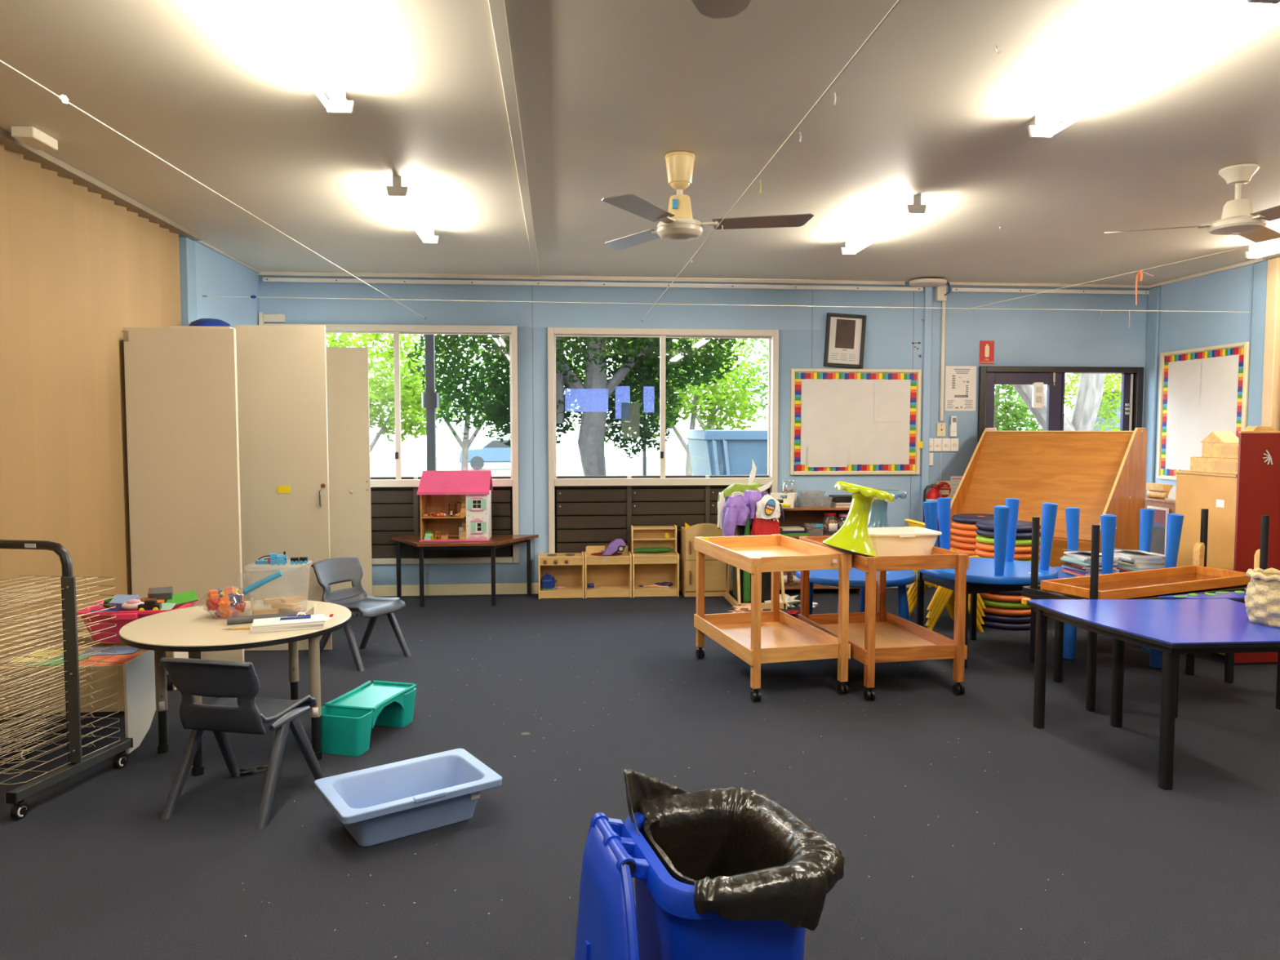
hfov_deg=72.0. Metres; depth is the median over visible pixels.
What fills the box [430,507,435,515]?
chair
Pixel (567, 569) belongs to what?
stove
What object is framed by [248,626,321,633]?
booklet
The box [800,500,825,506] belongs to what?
clear box
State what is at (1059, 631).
table
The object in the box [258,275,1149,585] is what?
wall
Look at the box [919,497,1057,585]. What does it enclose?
table
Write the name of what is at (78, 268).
wall
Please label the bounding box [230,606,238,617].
plastic piece
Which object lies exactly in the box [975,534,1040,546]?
round cushion
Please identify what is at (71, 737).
wire shelf
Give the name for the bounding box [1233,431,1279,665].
cabinet
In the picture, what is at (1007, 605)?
round cushion
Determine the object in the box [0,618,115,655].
wire shelf
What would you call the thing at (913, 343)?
trim
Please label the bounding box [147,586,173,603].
toy box
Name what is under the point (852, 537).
stool
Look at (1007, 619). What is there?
round cushion
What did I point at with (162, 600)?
tray
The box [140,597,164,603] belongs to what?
toy truck
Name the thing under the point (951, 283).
trim
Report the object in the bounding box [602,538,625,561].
toy car
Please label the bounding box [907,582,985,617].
chair
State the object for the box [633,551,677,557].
countertop
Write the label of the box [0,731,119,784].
wire shelf
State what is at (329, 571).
chair
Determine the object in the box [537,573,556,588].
pot
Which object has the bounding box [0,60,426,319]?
string
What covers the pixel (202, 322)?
bowl
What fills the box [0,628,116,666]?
wire shelf
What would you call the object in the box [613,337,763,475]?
tree
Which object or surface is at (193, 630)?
round table
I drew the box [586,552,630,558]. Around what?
countertop
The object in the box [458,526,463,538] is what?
fridge
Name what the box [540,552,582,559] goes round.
countertop
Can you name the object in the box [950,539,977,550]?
round cushion
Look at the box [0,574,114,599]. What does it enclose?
wire shelf
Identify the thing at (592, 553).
basin
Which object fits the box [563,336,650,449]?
tree
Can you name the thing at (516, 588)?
baseboard
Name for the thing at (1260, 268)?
trim
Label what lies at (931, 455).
switch
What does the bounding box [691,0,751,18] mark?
ceiling fan
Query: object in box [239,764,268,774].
cloth
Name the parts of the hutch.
panel, panel, panel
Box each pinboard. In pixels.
[789,368,923,475]
[1156,342,1250,479]
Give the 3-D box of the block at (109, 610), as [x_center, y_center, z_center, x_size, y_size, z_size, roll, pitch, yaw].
[-2.708,0.683,4.450,0.140,0.045,0.063,-1,3,-17]
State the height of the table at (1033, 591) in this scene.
0.466 m
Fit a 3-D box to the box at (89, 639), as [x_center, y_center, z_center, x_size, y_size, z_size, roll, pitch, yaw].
[-2.830,1.020,4.727,0.362,0.425,0.205,0,3,-5]
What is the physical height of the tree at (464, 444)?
5.401 m
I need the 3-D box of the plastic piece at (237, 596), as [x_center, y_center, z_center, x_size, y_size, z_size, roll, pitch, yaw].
[-1.946,0.574,4.235,0.059,0.052,0.056,1,4,24]
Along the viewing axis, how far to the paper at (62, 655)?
4.13 m
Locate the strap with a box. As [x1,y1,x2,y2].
[717,491,724,529]
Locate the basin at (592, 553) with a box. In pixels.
[591,552,622,555]
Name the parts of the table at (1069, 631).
leg, leg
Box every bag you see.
[750,512,780,535]
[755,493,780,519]
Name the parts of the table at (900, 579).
leg, leg, leg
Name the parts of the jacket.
panel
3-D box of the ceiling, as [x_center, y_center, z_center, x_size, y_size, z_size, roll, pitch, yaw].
[1.271,-1.576,2.514,8.720,0.100,11.350,0,3,-5]
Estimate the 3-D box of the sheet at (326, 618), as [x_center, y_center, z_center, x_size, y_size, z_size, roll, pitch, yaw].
[-1.547,0.662,4.162,0.140,0.002,0.160,0,3,5]
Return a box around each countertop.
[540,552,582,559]
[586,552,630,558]
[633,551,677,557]
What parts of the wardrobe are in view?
door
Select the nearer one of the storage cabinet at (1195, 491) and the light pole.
the storage cabinet at (1195, 491)
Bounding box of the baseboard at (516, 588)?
[372,579,933,596]
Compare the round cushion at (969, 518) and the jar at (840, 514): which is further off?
the jar at (840, 514)
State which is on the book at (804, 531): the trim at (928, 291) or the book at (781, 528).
the book at (781, 528)
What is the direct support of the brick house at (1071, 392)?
on the ground
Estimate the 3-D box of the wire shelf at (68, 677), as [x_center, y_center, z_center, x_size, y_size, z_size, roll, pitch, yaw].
[-2.586,0.812,3.679,0.507,0.019,0.533,1,3,9]
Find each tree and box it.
[325,333,424,426]
[325,333,444,453]
[385,333,510,470]
[405,334,745,475]
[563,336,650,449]
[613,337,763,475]
[672,338,768,429]
[994,384,1043,431]
[1011,373,1121,431]
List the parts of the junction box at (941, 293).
lid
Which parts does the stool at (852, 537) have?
stem, seat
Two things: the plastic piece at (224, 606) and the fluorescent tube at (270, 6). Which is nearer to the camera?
the fluorescent tube at (270, 6)
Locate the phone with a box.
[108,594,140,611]
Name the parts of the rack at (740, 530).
frame leg, foot rail, frame leg, cross rail, frame leg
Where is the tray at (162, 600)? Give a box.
[156,599,164,603]
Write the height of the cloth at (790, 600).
0.138 m
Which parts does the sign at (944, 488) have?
panel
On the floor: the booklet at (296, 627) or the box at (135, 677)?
the box at (135, 677)
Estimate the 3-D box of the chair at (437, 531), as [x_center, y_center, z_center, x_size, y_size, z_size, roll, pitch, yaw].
[-1.744,0.472,7.592,0.040,0.065,0.032,0,3,-4]
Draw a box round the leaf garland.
[1173,588,1246,597]
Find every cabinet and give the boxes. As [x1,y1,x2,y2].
[120,327,244,675]
[170,324,372,650]
[1173,470,1237,657]
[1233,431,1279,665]
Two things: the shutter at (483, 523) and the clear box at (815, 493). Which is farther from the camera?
the clear box at (815, 493)
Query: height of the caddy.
0.130 m
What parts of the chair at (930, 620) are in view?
leg, leg, leg, leg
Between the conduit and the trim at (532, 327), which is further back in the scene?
the conduit
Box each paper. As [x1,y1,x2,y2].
[7,648,63,662]
[23,653,93,665]
[78,645,139,656]
[78,652,140,666]
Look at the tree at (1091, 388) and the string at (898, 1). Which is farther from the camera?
the tree at (1091, 388)
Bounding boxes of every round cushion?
[949,546,976,555]
[950,527,977,537]
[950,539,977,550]
[951,513,994,524]
[951,521,977,530]
[951,533,977,543]
[974,548,1039,559]
[975,520,1040,532]
[975,528,1040,539]
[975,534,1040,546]
[975,542,1040,553]
[978,555,1039,563]
[979,592,1031,602]
[981,597,1031,608]
[981,612,1031,622]
[981,618,1031,630]
[982,605,1031,616]
[991,591,1021,595]
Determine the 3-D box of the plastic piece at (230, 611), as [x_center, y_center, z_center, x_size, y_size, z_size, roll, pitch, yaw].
[-1.972,0.632,4.222,0.057,0.064,0.052,1,3,20]
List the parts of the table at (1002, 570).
leg, leg, leg, leg, leg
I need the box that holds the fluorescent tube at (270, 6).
[261,0,341,103]
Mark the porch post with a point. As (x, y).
(430, 399)
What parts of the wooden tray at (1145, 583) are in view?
rail, rail, rail, post, rail, post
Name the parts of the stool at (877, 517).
stem, seat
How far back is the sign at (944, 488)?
8.35 m
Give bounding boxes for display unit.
[949,427,1146,585]
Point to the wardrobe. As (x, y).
(458, 504)
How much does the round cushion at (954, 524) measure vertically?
0.052 m
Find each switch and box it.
[928,438,933,451]
[928,453,933,466]
[933,438,942,451]
[942,438,950,451]
[950,438,958,451]
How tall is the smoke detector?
0.050 m
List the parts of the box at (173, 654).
panel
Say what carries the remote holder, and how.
attached to the wall at (1039, 335)
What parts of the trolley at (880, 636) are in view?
post, rail, rail, rail, rail, post, post, rail, rail, rail, rail, post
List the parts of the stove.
panel, panel, panel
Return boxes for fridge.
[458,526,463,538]
[680,523,726,596]
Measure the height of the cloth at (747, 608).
0.099 m
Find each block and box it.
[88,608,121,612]
[253,608,279,615]
[263,596,286,604]
[271,602,297,608]
[279,605,302,612]
[280,595,302,603]
[1146,483,1173,491]
[1146,489,1169,498]
[1190,457,1238,474]
[1200,431,1238,442]
[1201,442,1238,458]
[1244,426,1275,431]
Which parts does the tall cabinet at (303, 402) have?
door, handle, door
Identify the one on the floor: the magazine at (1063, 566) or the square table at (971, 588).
the square table at (971, 588)
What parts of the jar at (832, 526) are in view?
lid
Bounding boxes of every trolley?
[693,533,852,702]
[798,536,968,701]
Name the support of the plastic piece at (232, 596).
in the plastic bag
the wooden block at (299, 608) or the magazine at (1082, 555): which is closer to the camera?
the wooden block at (299, 608)
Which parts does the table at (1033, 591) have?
leg, leg, rim frame, leg, leg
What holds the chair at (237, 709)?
on the floor
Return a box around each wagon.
[289,556,299,564]
[299,556,308,564]
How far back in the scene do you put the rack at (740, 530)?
7.46 m
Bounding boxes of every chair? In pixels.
[159,657,325,829]
[311,556,411,671]
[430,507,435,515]
[435,530,440,538]
[904,519,986,609]
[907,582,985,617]
[908,569,983,631]
[908,588,984,626]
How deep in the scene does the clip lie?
4.03 m
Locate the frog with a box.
[102,595,114,609]
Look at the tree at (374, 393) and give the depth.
20.32 m
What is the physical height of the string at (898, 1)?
0.058 m
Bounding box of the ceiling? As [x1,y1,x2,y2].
[0,0,1279,284]
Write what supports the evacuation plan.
attached to the wall at (1039, 335)
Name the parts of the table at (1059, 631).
leg, leg, leg, leg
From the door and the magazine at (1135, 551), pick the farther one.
the door
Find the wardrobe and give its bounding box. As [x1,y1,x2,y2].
[456,500,462,515]
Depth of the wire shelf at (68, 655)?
3.62 m
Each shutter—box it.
[466,498,471,509]
[471,521,475,532]
[481,498,486,509]
[481,521,486,532]
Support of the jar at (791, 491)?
on the shelf unit at (798, 515)
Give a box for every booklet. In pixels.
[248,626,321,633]
[250,622,323,631]
[250,622,324,629]
[252,613,325,627]
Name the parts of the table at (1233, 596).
leg, leg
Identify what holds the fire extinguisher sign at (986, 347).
attached to the wall at (1039, 335)
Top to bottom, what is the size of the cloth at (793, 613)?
0.054 m
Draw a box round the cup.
[586,583,594,587]
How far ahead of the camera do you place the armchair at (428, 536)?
7.48 m
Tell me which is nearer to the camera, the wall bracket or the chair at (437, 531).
the chair at (437, 531)
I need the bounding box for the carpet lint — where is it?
[243,624,1084,957]
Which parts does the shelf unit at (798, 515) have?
panel, panel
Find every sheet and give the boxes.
[324,616,334,621]
[950,475,962,501]
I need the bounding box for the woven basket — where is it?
[1244,567,1279,627]
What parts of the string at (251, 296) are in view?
cord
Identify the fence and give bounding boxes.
[369,457,693,476]
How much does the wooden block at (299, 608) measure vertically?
0.024 m
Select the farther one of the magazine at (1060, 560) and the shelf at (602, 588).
the shelf at (602, 588)
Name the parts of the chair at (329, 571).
leg, backrest, rail, leg, seat, leg, leg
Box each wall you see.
[0,143,259,741]
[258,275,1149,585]
[1154,263,1253,486]
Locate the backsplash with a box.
[586,545,627,552]
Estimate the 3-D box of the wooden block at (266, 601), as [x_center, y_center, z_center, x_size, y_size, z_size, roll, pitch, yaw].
[-1.799,0.595,4.336,0.100,0.024,0.036,-2,4,-34]
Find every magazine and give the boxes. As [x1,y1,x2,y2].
[1059,562,1116,570]
[1060,557,1117,565]
[1060,560,1116,566]
[1062,555,1120,563]
[1062,564,1119,573]
[1062,568,1086,576]
[1063,551,1118,559]
[1063,567,1115,575]
[1064,549,1101,555]
[1065,561,1116,569]
[1066,554,1118,561]
[1113,553,1163,559]
[1114,548,1159,555]
[1114,550,1162,557]
[1114,555,1164,562]
[1115,565,1136,571]
[1116,564,1160,570]
[1116,567,1130,572]
[1117,562,1164,568]
[1118,559,1164,564]
[1118,561,1163,566]
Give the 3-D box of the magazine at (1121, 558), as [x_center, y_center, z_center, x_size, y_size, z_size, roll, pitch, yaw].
[3.331,0.525,5.911,0.214,0.016,0.282,0,3,-6]
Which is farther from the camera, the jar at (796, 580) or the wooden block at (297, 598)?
the jar at (796, 580)
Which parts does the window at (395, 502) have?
sash, louvre panel, post, sill, backing panel, sash, louvre panel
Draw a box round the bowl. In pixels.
[188,318,231,327]
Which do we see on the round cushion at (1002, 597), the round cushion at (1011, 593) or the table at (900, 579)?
the round cushion at (1011, 593)
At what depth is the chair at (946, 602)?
6.54 m
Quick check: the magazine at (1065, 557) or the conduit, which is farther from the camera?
the conduit
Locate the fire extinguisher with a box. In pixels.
[923,479,943,531]
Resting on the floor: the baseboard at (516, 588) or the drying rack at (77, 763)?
the drying rack at (77, 763)
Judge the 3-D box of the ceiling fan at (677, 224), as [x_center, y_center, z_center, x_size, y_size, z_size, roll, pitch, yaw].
[0.302,-1.427,4.482,1.045,0.421,1.139,0,3,-5]
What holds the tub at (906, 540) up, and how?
on the trolley at (880, 636)
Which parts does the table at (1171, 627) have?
leg, leg, leg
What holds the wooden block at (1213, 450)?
on the wooden block at (1205, 464)
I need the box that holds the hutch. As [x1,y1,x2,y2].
[630,524,679,597]
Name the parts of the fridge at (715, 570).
handle, handle, door, door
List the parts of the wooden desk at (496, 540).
leg, leg, leg, leg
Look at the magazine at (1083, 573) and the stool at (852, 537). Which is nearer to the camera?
the stool at (852, 537)
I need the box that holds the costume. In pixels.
[718,482,766,501]
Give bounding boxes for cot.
[425,531,433,538]
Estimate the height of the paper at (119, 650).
0.002 m
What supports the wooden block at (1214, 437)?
on the wooden block at (1213, 450)
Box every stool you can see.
[320,680,416,756]
[822,480,894,556]
[867,487,906,527]
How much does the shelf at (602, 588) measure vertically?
0.014 m
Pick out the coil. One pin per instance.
(736, 493)
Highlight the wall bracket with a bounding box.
[258,312,284,324]
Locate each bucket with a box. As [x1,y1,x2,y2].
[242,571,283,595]
[664,533,669,537]
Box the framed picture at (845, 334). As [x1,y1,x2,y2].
[823,312,866,368]
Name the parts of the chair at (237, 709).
leg, backrest, leg, seat, leg, rail, leg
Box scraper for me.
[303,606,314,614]
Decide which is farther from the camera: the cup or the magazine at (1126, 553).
the cup
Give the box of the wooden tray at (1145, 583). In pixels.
[1040,542,1260,599]
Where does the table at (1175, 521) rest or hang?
on the table at (1069, 631)
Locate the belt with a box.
[639,582,673,587]
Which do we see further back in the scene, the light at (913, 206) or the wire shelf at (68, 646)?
the light at (913, 206)
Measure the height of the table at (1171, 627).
0.639 m
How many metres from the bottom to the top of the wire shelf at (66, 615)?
0.019 m
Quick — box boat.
[121,599,144,609]
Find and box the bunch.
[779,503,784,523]
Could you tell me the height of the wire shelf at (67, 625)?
0.019 m
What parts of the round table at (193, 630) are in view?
leg, leg, leg, leg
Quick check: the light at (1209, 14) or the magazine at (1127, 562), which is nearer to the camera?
the light at (1209, 14)
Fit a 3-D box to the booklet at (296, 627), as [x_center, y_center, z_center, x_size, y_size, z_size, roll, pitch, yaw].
[-1.605,0.658,4.008,0.303,0.008,0.153,-1,4,-22]
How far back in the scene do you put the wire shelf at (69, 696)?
3.63 m
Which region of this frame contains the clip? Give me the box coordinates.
[280,612,311,619]
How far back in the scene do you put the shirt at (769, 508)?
7.30 m
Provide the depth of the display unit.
7.42 m
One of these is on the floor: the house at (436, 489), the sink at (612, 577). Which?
the sink at (612, 577)
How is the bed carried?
in the house at (436, 489)
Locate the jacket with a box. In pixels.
[722,494,753,536]
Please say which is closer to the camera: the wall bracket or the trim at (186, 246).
the trim at (186, 246)
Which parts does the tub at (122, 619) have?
handle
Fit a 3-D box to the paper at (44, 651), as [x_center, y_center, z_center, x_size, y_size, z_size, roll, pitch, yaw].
[-2.878,0.842,4.233,0.160,0.002,0.260,0,3,-5]
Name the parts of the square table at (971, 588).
leg, leg, leg, leg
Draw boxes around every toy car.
[137,600,161,610]
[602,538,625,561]
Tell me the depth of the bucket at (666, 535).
8.03 m
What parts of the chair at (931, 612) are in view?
leg, leg, leg, leg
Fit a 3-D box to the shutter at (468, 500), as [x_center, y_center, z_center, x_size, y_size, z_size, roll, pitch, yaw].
[-1.444,0.205,7.461,0.040,0.088,0.006,0,3,-4]
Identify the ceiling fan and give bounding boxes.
[601,151,813,250]
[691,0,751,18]
[1104,163,1279,242]
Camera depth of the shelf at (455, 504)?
7.66 m
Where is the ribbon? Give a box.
[1135,270,1153,305]
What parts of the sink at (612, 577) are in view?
panel, panel, panel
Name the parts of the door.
lock plate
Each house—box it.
[417,470,493,542]
[1064,373,1121,431]
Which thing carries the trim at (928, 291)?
attached to the wall at (1039, 335)
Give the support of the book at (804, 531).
on the book at (806, 533)
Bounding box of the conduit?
[939,301,946,421]
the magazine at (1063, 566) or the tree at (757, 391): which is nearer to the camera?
the magazine at (1063, 566)
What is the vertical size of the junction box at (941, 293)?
0.196 m
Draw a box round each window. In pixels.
[263,323,519,564]
[547,327,778,560]
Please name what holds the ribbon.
hanging from the string at (1277, 239)
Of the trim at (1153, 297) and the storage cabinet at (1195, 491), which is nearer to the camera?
the storage cabinet at (1195, 491)
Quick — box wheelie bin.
[573,811,804,959]
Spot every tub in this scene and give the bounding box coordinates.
[76,597,199,644]
[314,748,502,846]
[781,503,791,508]
[867,526,942,555]
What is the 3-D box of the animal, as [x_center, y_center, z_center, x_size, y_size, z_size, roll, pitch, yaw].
[-1.682,0.294,7.495,0.065,0.034,0.031,0,3,-4]
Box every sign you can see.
[936,480,951,497]
[979,340,994,364]
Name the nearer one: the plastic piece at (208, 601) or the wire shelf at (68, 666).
the wire shelf at (68, 666)
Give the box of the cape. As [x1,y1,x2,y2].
[743,489,773,518]
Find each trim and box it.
[0,127,201,240]
[178,237,197,325]
[195,240,260,273]
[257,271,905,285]
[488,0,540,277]
[532,327,534,582]
[811,284,813,367]
[910,291,914,507]
[911,342,921,357]
[920,286,932,522]
[947,281,1149,288]
[951,287,1149,294]
[1143,286,1160,496]
[1149,257,1267,288]
[1247,260,1267,426]
[1261,257,1279,431]
[1262,252,1279,259]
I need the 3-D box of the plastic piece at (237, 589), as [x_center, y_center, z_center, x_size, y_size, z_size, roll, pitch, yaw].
[-1.959,0.552,4.280,0.013,0.049,0.049,0,3,8]
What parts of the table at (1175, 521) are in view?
leg, leg, leg, leg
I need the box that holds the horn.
[726,459,773,491]
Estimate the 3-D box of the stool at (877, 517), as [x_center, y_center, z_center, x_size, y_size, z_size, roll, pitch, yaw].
[1.544,0.249,5.704,0.348,0.398,0.340,-2,4,-28]
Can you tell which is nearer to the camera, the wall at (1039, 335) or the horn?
the horn
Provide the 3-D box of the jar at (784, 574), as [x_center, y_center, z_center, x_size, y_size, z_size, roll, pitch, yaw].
[1.288,0.869,8.030,0.110,0.190,0.111,0,3,-5]
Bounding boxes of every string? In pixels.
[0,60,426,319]
[202,295,1249,328]
[640,0,899,321]
[920,239,1279,319]
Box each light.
[248,0,354,114]
[386,175,439,243]
[840,195,926,254]
[1027,0,1279,138]
[1244,237,1279,258]
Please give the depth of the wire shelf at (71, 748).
3.64 m
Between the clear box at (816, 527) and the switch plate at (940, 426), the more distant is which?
the switch plate at (940, 426)
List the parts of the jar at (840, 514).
lid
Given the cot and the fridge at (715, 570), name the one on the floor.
the fridge at (715, 570)
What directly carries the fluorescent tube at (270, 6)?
on the light at (284, 12)
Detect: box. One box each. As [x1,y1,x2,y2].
[0,644,155,754]
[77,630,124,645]
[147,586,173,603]
[165,651,188,690]
[440,534,448,539]
[800,491,818,496]
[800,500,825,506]
[804,523,823,533]
[935,282,950,301]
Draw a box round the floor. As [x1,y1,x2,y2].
[0,587,1279,959]
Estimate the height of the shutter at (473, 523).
0.088 m
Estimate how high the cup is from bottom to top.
0.040 m
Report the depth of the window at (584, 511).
8.10 m
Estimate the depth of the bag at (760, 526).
7.33 m
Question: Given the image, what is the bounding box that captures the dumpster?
[684,429,767,475]
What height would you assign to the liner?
0.600 m
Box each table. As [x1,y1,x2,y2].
[119,600,351,776]
[795,567,916,621]
[916,569,1039,668]
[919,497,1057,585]
[1021,508,1269,599]
[1021,598,1279,790]
[1031,598,1234,711]
[1053,506,1183,578]
[1062,622,1162,668]
[1157,591,1279,718]
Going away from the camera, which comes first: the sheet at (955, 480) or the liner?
the liner
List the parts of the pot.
lid, pot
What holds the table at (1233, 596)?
on the floor
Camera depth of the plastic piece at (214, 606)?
4.17 m
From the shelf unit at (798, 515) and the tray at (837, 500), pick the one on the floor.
the shelf unit at (798, 515)
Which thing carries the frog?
in the tub at (122, 619)
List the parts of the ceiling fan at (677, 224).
blade, blade, rod, motor, blade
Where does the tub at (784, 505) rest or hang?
on the shelf unit at (798, 515)
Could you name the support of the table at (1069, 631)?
on the floor
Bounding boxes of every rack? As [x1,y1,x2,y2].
[0,539,133,819]
[724,499,787,608]
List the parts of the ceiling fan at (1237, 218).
blade, motor, rod, blade, blade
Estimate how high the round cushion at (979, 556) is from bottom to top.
0.052 m
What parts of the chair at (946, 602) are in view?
leg, backrest, leg, leg, leg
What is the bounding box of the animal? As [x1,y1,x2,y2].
[439,512,446,516]
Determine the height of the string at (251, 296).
0.172 m
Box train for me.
[267,551,287,564]
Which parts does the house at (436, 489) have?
eave trim, trim, panel, window sill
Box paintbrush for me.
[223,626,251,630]
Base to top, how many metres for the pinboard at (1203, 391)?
1.180 m
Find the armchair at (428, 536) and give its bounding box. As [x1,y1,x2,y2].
[424,533,431,540]
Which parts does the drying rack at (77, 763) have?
rail, label plate, handle, post, rail, post plate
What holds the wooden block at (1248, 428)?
on the cabinet at (1258, 482)
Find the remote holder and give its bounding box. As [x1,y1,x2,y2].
[949,416,956,436]
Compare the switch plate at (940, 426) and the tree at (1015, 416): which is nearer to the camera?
the switch plate at (940, 426)
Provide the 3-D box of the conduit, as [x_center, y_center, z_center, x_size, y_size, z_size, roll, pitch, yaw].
[2.847,-1.123,8.276,0.032,1.140,0.025,0,3,-5]
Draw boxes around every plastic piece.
[206,598,212,610]
[207,589,219,599]
[208,598,220,612]
[216,588,222,599]
[217,599,231,612]
[217,609,227,617]
[220,595,233,603]
[224,586,234,595]
[226,608,235,617]
[227,592,239,606]
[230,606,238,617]
[233,588,240,593]
[233,591,244,601]
[233,600,245,612]
[233,608,241,617]
[234,593,242,604]
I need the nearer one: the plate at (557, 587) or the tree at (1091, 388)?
the plate at (557, 587)
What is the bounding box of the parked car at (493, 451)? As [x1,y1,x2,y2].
[459,438,511,470]
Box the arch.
[1164,485,1176,500]
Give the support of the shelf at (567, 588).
attached to the stove
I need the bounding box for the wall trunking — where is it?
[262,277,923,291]
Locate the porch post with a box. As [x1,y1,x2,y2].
[422,334,439,471]
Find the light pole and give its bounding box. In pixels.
[642,361,646,475]
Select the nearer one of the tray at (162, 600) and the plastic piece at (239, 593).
the plastic piece at (239, 593)
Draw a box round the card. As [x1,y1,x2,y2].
[160,602,175,609]
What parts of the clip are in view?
arm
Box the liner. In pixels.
[622,768,844,930]
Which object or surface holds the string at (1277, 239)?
attached to the wall at (1039, 335)
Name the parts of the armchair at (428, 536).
seat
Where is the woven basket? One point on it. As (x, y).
(1262, 598)
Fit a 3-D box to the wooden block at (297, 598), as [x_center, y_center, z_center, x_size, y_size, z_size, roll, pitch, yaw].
[-1.720,0.594,4.354,0.036,0.024,0.100,2,4,33]
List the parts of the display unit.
panel, panel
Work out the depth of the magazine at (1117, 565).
5.77 m
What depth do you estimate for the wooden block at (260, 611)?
4.25 m
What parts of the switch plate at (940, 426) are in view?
plate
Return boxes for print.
[835,319,855,348]
[1146,506,1168,557]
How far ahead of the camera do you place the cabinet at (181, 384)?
5.33 m
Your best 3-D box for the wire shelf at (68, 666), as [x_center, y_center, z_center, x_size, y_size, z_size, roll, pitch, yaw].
[-2.586,0.771,3.677,0.507,0.019,0.533,1,4,10]
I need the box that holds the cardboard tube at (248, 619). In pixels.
[226,612,297,624]
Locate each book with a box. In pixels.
[779,526,804,530]
[779,529,806,533]
[780,532,808,535]
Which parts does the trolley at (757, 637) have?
post, rail, rail, rail, rail, post, post, rail, rail, rail, rail, post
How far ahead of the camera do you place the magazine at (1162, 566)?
5.77 m
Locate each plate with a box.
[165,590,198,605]
[540,586,555,590]
[554,586,564,589]
[937,422,945,479]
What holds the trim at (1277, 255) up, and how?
attached to the wall
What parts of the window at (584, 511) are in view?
louvre panel, sash, post, backing panel, sill, louvre panel, post, sash, louvre panel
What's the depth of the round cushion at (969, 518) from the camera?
7.18 m
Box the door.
[977,365,1143,442]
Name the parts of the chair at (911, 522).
leg, backrest, leg, seat, leg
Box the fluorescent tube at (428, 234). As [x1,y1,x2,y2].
[397,195,431,238]
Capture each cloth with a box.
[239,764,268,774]
[633,546,674,553]
[727,604,762,613]
[742,514,751,602]
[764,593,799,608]
[786,610,799,616]
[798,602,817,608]
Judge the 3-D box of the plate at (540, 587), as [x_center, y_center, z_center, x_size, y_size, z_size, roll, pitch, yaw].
[-0.828,0.972,7.895,0.152,0.010,0.152,0,3,-5]
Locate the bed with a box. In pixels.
[448,531,458,537]
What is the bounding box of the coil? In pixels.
[731,491,744,497]
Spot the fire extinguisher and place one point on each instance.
(933, 494)
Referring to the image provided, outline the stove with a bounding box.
[537,551,584,599]
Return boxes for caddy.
[770,493,794,507]
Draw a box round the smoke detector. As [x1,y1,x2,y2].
[10,125,57,150]
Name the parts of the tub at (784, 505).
lid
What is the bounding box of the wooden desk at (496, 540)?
[390,534,538,607]
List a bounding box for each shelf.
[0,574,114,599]
[0,582,115,610]
[0,591,115,622]
[0,600,115,632]
[0,612,115,643]
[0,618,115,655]
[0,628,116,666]
[0,638,116,677]
[0,647,116,688]
[0,656,117,697]
[0,666,117,710]
[0,675,118,719]
[0,684,118,730]
[0,695,118,742]
[0,702,119,752]
[0,712,119,764]
[0,720,119,773]
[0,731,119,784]
[448,502,456,515]
[540,585,582,592]
[586,584,630,591]
[633,526,675,529]
[633,537,675,540]
[634,583,677,591]
[1144,496,1175,564]
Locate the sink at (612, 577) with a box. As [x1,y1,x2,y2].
[583,544,631,598]
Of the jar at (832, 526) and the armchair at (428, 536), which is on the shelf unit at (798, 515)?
the jar at (832, 526)
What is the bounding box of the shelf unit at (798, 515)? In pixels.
[778,505,860,594]
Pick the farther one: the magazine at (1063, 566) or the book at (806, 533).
the book at (806, 533)
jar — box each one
[779,571,786,583]
[782,488,796,502]
[787,570,800,585]
[822,511,837,534]
[837,513,848,530]
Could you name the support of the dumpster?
on the ground
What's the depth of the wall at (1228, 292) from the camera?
7.72 m
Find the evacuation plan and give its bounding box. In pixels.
[944,365,976,410]
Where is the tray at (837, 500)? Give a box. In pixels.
[828,494,852,507]
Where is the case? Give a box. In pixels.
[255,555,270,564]
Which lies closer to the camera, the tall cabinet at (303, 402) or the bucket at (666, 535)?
the tall cabinet at (303, 402)
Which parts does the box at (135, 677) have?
panel, panel, panel, panel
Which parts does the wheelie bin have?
lid, hinge arm, hinge arm, hinge arm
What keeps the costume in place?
on the rack at (740, 530)
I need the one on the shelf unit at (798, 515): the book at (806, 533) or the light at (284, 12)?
the book at (806, 533)

